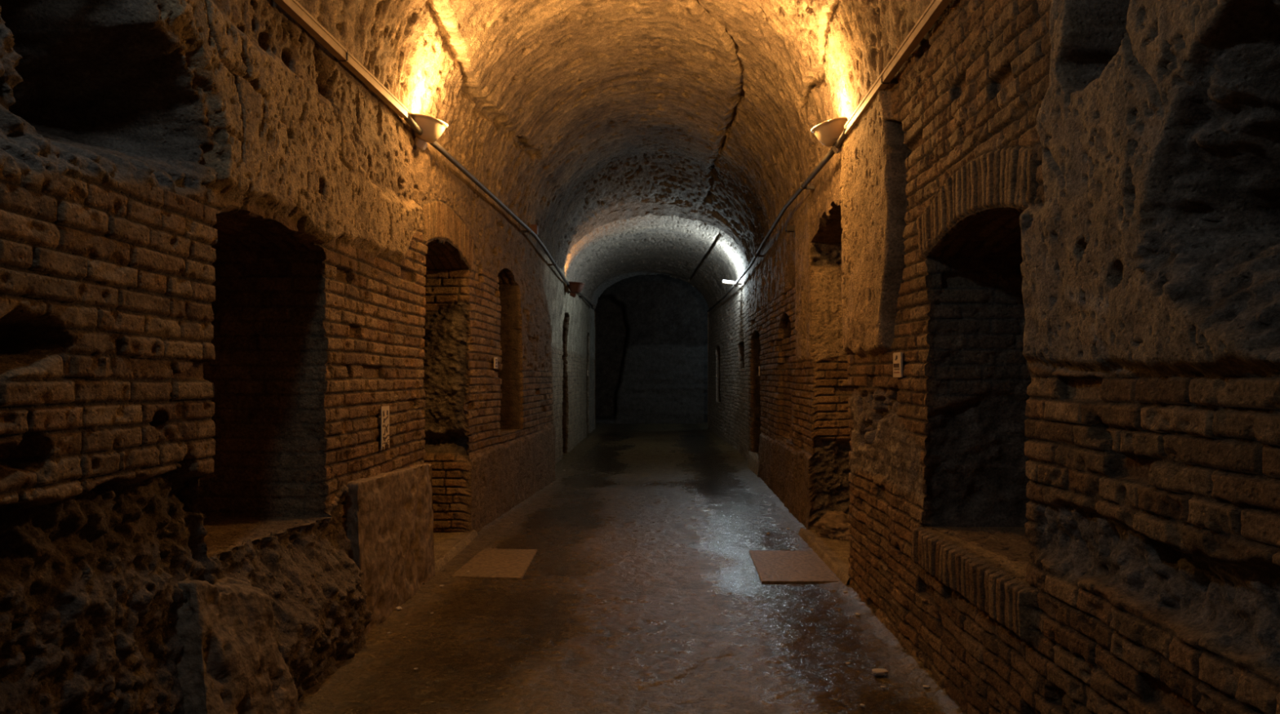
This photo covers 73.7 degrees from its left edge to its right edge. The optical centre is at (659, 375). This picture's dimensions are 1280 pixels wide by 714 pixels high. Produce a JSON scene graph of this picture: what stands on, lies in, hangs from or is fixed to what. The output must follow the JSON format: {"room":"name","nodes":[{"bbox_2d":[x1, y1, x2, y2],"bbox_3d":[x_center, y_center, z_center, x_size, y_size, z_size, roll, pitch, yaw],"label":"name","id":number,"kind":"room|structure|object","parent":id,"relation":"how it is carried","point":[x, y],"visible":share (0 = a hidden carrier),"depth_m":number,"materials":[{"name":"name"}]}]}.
{"room":"underground passage","nodes":[
{"label":"underground passage","id":0,"kind":"room"},
{"bbox_2d":[0,0,595,713],"bbox_3d":[-2.075,-0.130,11.252,0.979,3.558,28.510,0,0,0],"label":"wall","id":1,"kind":"structure","parent":0,"point":[126,126],"depth_m":3.46,"materials":[{"name":"brown brick"}]},
{"bbox_2d":[180,204,331,560],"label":"wall niche","id":2,"kind":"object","parent":1,"relation":"in","point":[268,371],"depth_m":4.84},
{"bbox_2d":[381,405,389,450],"bbox_3d":[-1.872,0.354,5.819,0.008,0.294,0.165,0,0,0],"label":"panel","id":3,"kind":"object","parent":1,"relation":"attached to","point":[384,410],"visible":1,"depth_m":5.80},
{"bbox_2d":[412,113,448,150],"bbox_3d":[-1.851,-1.883,6.620,0.406,0.258,0.289,0,0,0],"label":"uplight","id":4,"kind":"object","parent":1,"relation":"attached to","point":[433,128],"visible":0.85,"depth_m":6.55,"materials":[{"name":"white metal"}]},
{"bbox_2d":[273,0,593,307],"bbox_3d":[-1.793,-1.812,11.600,0.268,0.275,22.801,0,0,0],"label":"cable conduit","id":5,"kind":"object","parent":1,"relation":"attached to","point":[292,7],"visible":0.97,"depth_m":5.43,"materials":[{"name":"metal"}]},
{"bbox_2d":[422,239,477,572],"bbox_3d":[-2.281,0.206,7.701,0.980,2.908,2.007,0,0,0],"label":"doorway","id":6,"kind":"structure","parent":1,"relation":"in","point":[446,338],"depth_m":8.52,"materials":[{"name":"brown brick"}]},
{"bbox_2d":[493,357,497,368],"bbox_3d":[-1.817,-0.142,9.453,0.015,0.124,0.160,0,0,0],"label":"number plate","id":7,"kind":"object","parent":1,"relation":"attached to","point":[495,359],"visible":1,"depth_m":9.43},
{"bbox_2d":[497,268,524,435],"bbox_3d":[-2.026,-0.301,10.340,0.571,2.084,1.220,0,0,0],"label":"wall niche","id":8,"kind":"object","parent":1,"relation":"in","point":[511,414],"depth_m":10.90,"materials":[{"name":"brown brick"}]},
{"bbox_2d":[561,311,569,453],"bbox_3d":[-2.244,0.178,16.853,0.888,2.964,1.208,0,0,0],"label":"door","id":9,"kind":"structure","parent":1,"relation":"in","point":[565,420],"depth_m":17.40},
{"bbox_2d":[565,281,585,297],"bbox_3d":[-1.618,-1.614,15.974,0.444,0.295,0.343,0,0,-31],"label":"uplight","id":10,"kind":"object","parent":1,"relation":"attached to","point":[575,287],"visible":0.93,"depth_m":15.91,"materials":[{"name":"white metal"}]},
{"bbox_2d":[586,333,590,433],"bbox_3d":[-2.226,0.229,22.901,0.645,2.862,1.102,0,0,0],"label":"door","id":11,"kind":"structure","parent":1,"relation":"in","point":[588,335],"depth_m":23.40,"materials":[{"name":"grey"}]},
{"bbox_2d":[593,311,595,413],"bbox_3d":[-3.965,-0.135,25.510,4.070,3.570,0.001,0,0,0],"label":"wall","id":12,"kind":"structure","parent":0,"point":[594,312],"depth_m":25.51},
{"bbox_2d":[296,0,932,312],"bbox_3d":[0.000,-3.047,11.257,12.000,2.307,28.526,0,0,0],"label":"ceiling","id":13,"kind":"structure","parent":0,"point":[637,137],"depth_m":9.26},
{"bbox_2d":[530,224,537,235],"bbox_3d":[-1.750,-2.030,11.900,0.090,0.140,0.140,0,0,0],"label":"junction box","id":14,"kind":"object","parent":13,"relation":"attached to","point":[534,227],"visible":0.73,"depth_m":11.83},
{"bbox_2d":[297,422,967,713],"bbox_3d":[-0.200,1.584,12.850,5.400,0.060,31.700,0,0,0],"label":"floor","id":15,"kind":"structure","parent":0,"point":[642,592],"depth_m":5.66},
{"bbox_2d":[173,577,304,713],"bbox_3d":[-1.858,1.233,3.682,0.448,0.855,0.940,0,0,0],"label":"stone block","id":16,"kind":"object","parent":15,"relation":"on","point":[224,628],"visible":0.68,"depth_m":3.56,"materials":[{"name":"brown stone"}]},
{"bbox_2d":[343,463,435,635],"bbox_3d":[-1.880,1.136,6.011,0.192,0.985,1.711,0,0,0],"label":"stone slab","id":17,"kind":"object","parent":15,"relation":"on","point":[389,515],"visible":0.81,"depth_m":5.77,"materials":[{"name":"brown stone"}]},
{"bbox_2d":[450,548,537,579],"bbox_3d":[-1.380,1.601,7.294,0.580,0.017,1.146,0,0,0],"label":"paving slab","id":18,"kind":"object","parent":15,"relation":"on","point":[508,564],"visible":1,"depth_m":7.18,"materials":[{"name":"beige stone"}]},
{"bbox_2d":[748,550,839,583],"bbox_3d":[1.129,1.601,7.206,0.682,0.017,1.178,0,0,0],"label":"paving slab","id":19,"kind":"object","parent":15,"relation":"on","point":[771,566],"visible":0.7,"depth_m":7.09,"materials":[{"name":"stone"}]},
{"bbox_2d":[813,511,851,541],"bbox_3d":[1.744,1.482,8.286,0.476,0.327,0.574,0,0,0],"label":"rubble heap","id":20,"kind":"object","parent":15,"relation":"on","point":[835,526],"visible":0.52,"depth_m":8.12,"materials":[{"name":"stone"}]},
{"bbox_2d":[871,668,888,676],"bbox_3d":[1.177,1.586,4.570,0.089,0.030,0.065,0,0,-4],"label":"chip","id":21,"kind":"object","parent":15,"relation":"on","point":[880,672],"visible":1,"depth_m":4.55,"materials":[{"name":"brown stone"}]},
{"bbox_2d":[594,274,708,423],"bbox_3d":[0.000,-1.375,28.986,12.000,6.050,0.861,0,0,0],"label":"wall","id":22,"kind":"structure","parent":0,"point":[651,331],"depth_m":28.65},
{"bbox_2d":[707,312,709,426],"bbox_3d":[3.715,-0.135,25.510,4.570,3.570,0.001,0,0,0],"label":"wall","id":23,"kind":"structure","parent":0,"point":[708,313],"depth_m":25.51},
{"bbox_2d":[707,0,1279,713],"bbox_3d":[1.619,-0.129,11.249,0.543,3.555,28.514,0,0,0],"label":"wall","id":24,"kind":"structure","parent":0,"point":[1137,142],"depth_m":2.89,"materials":[{"name":"brown brick"}]},
{"bbox_2d":[715,346,720,403],"bbox_3d":[1.774,-0.038,22.397,0.563,1.592,1.317,0,0,0],"label":"door","id":25,"kind":"structure","parent":24,"relation":"in","point":[717,348],"depth_m":23.00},
{"bbox_2d":[721,280,742,287],"bbox_3d":[1.445,-1.829,16.897,0.430,0.138,0.106,0,0,0],"label":"tube light","id":26,"kind":"object","parent":24,"relation":"attached to","point":[724,282],"visible":0.91,"depth_m":16.86,"materials":[{"name":"white glass"}]},
{"bbox_2d":[737,341,744,368],"bbox_3d":[1.863,-0.412,17.000,0.524,0.641,1.300,0,0,0],"label":"window","id":27,"kind":"structure","parent":24,"relation":"in","point":[741,344],"depth_m":17.59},
{"bbox_2d":[746,330,761,476],"bbox_3d":[1.963,0.416,14.250,0.882,2.436,1.700,0,0,0],"label":"door","id":28,"kind":"structure","parent":24,"relation":"in","point":[753,459],"depth_m":15.00,"materials":[{"name":"brown brick"}]},
{"bbox_2d":[779,312,792,338],"bbox_3d":[1.756,-0.630,10.677,0.424,0.416,1.155,0,0,0],"label":"window","id":29,"kind":"structure","parent":24,"relation":"in","point":[784,325],"depth_m":11.15,"materials":[{"name":"brown brick"}]},
{"bbox_2d":[785,225,795,238],"bbox_3d":[1.492,-1.635,9.700,0.125,0.130,0.120,0,0,0],"label":"wall bracket","id":30,"kind":"object","parent":24,"relation":"attached to","point":[789,228],"visible":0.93,"depth_m":9.65,"materials":[{"name":"metal"}]},
{"bbox_2d":[798,201,853,585],"bbox_3d":[1.799,0.077,7.542,0.910,3.166,2.461,0,0,2],"label":"doorway","id":31,"kind":"structure","parent":24,"relation":"in","point":[828,471],"depth_m":8.60,"materials":[{"name":"brown brick"}]},
{"bbox_2d":[810,116,847,154],"bbox_3d":[1.375,-1.859,6.620,0.407,0.263,0.289,0,0,0],"label":"uplight","id":32,"kind":"object","parent":24,"relation":"attached to","point":[828,132],"visible":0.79,"depth_m":6.53,"materials":[{"name":"white metal"}]},
{"bbox_2d":[706,0,951,312],"bbox_3d":[1.462,-1.840,12.350,0.235,0.170,24.301,0,0,0],"label":"cable conduit","id":33,"kind":"object","parent":24,"relation":"attached to","point":[935,9],"visible":0.98,"depth_m":5.27,"materials":[{"name":"metal"}]},
{"bbox_2d":[893,352,902,377],"bbox_3d":[1.414,-0.064,5.079,0.015,0.148,0.170,0,0,0],"label":"number plate","id":34,"kind":"object","parent":24,"relation":"attached to","point":[897,357],"visible":1,"depth_m":5.05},
{"bbox_2d":[893,355,899,369],"bbox_3d":[1.408,-0.080,5.085,0.003,0.086,0.115,0,0,0],"label":"print","id":35,"kind":"object","parent":34,"relation":"on","point":[895,357],"depth_m":5.09},
{"bbox_2d":[921,207,1031,584],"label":"wall niche","id":36,"kind":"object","parent":24,"relation":"in","point":[975,460],"depth_m":4.60,"materials":[{"name":"brown brick"}]}
]}

